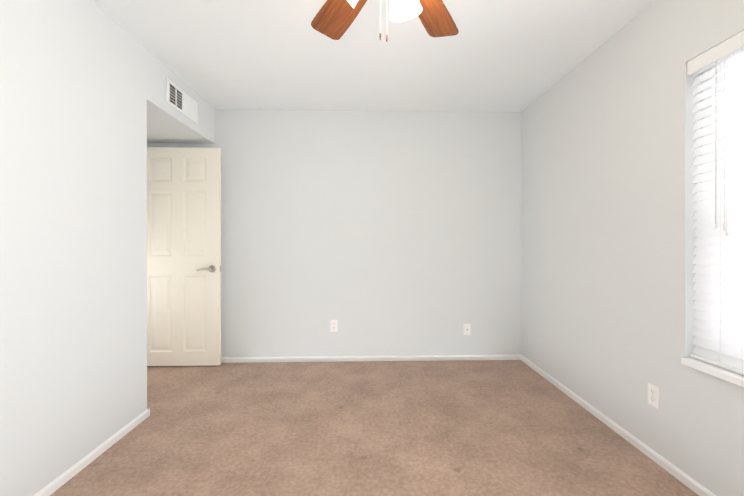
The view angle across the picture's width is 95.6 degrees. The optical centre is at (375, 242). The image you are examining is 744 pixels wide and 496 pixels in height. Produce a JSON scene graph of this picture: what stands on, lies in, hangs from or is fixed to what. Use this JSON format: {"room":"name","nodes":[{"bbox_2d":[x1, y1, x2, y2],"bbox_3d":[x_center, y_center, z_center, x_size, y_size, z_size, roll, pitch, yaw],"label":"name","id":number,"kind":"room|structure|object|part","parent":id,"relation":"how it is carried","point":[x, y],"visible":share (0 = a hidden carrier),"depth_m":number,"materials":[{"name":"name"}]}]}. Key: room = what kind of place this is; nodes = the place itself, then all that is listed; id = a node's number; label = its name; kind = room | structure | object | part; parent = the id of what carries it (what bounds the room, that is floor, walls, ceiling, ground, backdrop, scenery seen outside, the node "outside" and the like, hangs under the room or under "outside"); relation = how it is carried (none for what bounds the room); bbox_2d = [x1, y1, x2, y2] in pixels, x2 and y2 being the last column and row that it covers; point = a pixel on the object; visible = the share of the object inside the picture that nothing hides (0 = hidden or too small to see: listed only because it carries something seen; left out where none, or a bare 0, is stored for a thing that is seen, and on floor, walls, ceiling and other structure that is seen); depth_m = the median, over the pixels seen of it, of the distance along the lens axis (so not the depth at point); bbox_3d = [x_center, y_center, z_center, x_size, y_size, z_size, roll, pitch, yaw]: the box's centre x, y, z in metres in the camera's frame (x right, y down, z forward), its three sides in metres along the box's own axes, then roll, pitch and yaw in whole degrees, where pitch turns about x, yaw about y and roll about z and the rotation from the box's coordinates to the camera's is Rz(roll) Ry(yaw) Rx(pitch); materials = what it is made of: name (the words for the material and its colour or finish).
{"room":"empty bedroom","nodes":[
{"label":"empty bedroom","id":0,"kind":"room"},
{"bbox_2d":[0,0,214,495],"bbox_3d":[-1.544,-0.065,1.013,0.120,2.440,4.460,0,0,-2],"label":"wall","id":1,"kind":"structure","parent":0,"point":[82,87],"depth_m":1.66,"materials":[{"name":"white paint"}]},
{"bbox_2d":[33,409,148,495],"bbox_3d":[-1.464,1.132,0.514,0.012,0.048,3.455,0,0,-2],"label":"baseboard","id":2,"kind":"structure","parent":1,"relation":"attached to","point":[53,486],"depth_m":1.76,"materials":[{"name":"white wood"}]},
{"bbox_2d":[166,78,197,123],"bbox_3d":[-1.525,-1.111,2.672,0.012,0.178,0.451,0,0,-2],"label":"air vent","id":3,"kind":"object","parent":1,"relation":"in","point":[180,100],"visible":1,"depth_m":2.65,"materials":[{"name":"white metal"}]},
{"bbox_2d":[147,111,199,142],"bbox_3d":[-2.046,-1.003,2.725,0.787,0.100,1.005,0,0,-2],"label":"ceiling","id":4,"kind":"structure","parent":0,"point":[159,130],"depth_m":2.94,"materials":[{"name":"white paint"}]},
{"bbox_2d":[147,109,520,356],"bbox_3d":[-0.494,-0.069,3.333,4.163,2.440,0.120,0,0,-2],"label":"wall","id":5,"kind":"structure","parent":0,"point":[383,233],"depth_m":3.29,"materials":[{"name":"white paint"}]},
{"bbox_2d":[147,147,221,365],"bbox_3d":[-1.831,0.129,3.136,0.783,2.020,0.155,0,0,-2],"label":"door","id":6,"kind":"structure","parent":5,"relation":"in","point":[184,268],"depth_m":3.12,"materials":[{"name":"beige paint"}]},
{"bbox_2d":[330,320,337,331],"bbox_3d":[-0.404,0.806,3.273,0.070,0.114,0.007,0,0,-2],"label":"outlet","id":7,"kind":"object","parent":5,"relation":"attached to","point":[333,325],"visible":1,"depth_m":3.27,"materials":[{"name":"white plastic"}]},
{"bbox_2d":[221,354,520,362],"bbox_3d":[-0.507,1.127,3.269,3.893,0.048,0.012,0,0,-2],"label":"baseboard","id":8,"kind":"structure","parent":5,"relation":"attached to","point":[365,358],"depth_m":3.28,"materials":[{"name":"white wood"}]},
{"bbox_2d":[463,324,470,334],"bbox_3d":[0.899,0.851,3.305,0.070,0.114,0.016,0,0,-2],"label":"outlet plate","id":9,"kind":"object","parent":5,"relation":"attached to","point":[466,329],"visible":1,"depth_m":3.31,"materials":[{"name":"white plastic"}]},
{"bbox_2d":[92,0,653,111],"bbox_3d":[-0.430,-1.335,1.042,4.163,0.100,4.700,0,0,-2],"label":"ceiling","id":10,"kind":"structure","parent":0,"point":[506,55],"depth_m":2.26,"materials":[{"name":"white paint"}]},
{"bbox_2d":[311,0,458,41],"bbox_3d":[0.060,-0.970,1.143,1.200,0.630,1.091,0,0,-2],"label":"ceiling fan","id":11,"kind":"object","parent":10,"relation":"hanging from","point":[333,19],"visible":1,"depth_m":1.50,"materials":[{"name":"brown wood"}]},
{"bbox_3d":[-0.143,-1.025,1.473,0.152,0.007,0.425,13,-7,-31],"label":"blade","id":12,"kind":"part","parent":11,"relation":"part of","materials":[{"name":"brown wood"}]},
{"bbox_3d":[-0.081,-0.927,1.190,0.098,0.132,0.132,-36,-11,15],"label":"lamp shade","id":13,"kind":"part","parent":11,"relation":"part of","materials":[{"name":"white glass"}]},
{"bbox_3d":[0.106,-0.927,1.284,0.132,0.132,0.098,0,-35,18],"label":"lamp shade","id":14,"kind":"part","parent":11,"relation":"part of","materials":[{"name":"white glass"}]},
{"bbox_3d":[0.244,-1.025,1.484,0.152,0.007,0.425,13,6,28],"label":"blade","id":15,"kind":"part","parent":11,"relation":"part of","materials":[{"name":"brown wood"}]},
{"bbox_2d":[50,360,698,495],"bbox_3d":[-0.430,1.205,1.046,4.163,0.100,4.700,0,0,-2],"label":"floor","id":16,"kind":"structure","parent":0,"point":[448,428],"depth_m":1.99,"materials":[{"name":"carpet"}]},
{"bbox_2d":[521,0,743,495],"bbox_3d":[1.575,-0.065,1.099,0.150,2.440,4.460,0,0,-2],"label":"wall","id":17,"kind":"structure","parent":0,"point":[607,219],"depth_m":1.95,"materials":[{"name":"white paint"}]},
{"bbox_2d":[521,355,715,495],"bbox_3d":[1.495,1.131,1.093,0.012,0.048,4.448,0,0,-2],"label":"baseboard","id":18,"kind":"structure","parent":17,"relation":"attached to","point":[696,487],"depth_m":1.93,"materials":[{"name":"white wood"}]},
{"bbox_2d":[648,382,658,408],"bbox_3d":[1.478,0.814,1.794,0.007,0.114,0.070,0,0,-2],"label":"outlet","id":19,"kind":"object","parent":17,"relation":"attached to","point":[653,395],"visible":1,"depth_m":1.79,"materials":[{"name":"white plastic"}]},
{"bbox_2d":[681,357,743,386],"bbox_3d":[1.534,0.565,1.019,0.106,0.032,1.198,0,0,-2],"label":"window sill","id":20,"kind":"structure","parent":17,"relation":"attached to","point":[720,373],"depth_m":1.47,"materials":[{"name":"white wood"}]},
{"bbox_2d":[703,51,743,209],"bbox_3d":[1.616,-0.155,1.020,0.064,1.420,1.200,0,0,-2],"label":"window","id":21,"kind":"structure","parent":17,"relation":"in","point":[729,59],"depth_m":1.57,"materials":[{"name":"white glass"}]},
{"bbox_2d":[687,30,743,375],"bbox_3d":[1.537,-0.159,1.018,0.060,1.410,1.194,0,0,-2],"label":"window blinds","id":22,"kind":"object","parent":21,"relation":"attached to","point":[718,295],"visible":1,"depth_m":1.49,"materials":[{"name":"white plastic"}]},
{"label":"outside","id":23,"kind":"structure","parent":0,"visible":0},
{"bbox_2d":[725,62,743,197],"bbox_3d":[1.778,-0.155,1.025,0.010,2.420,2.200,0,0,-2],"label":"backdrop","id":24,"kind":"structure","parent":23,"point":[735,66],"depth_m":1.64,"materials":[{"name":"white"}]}
]}

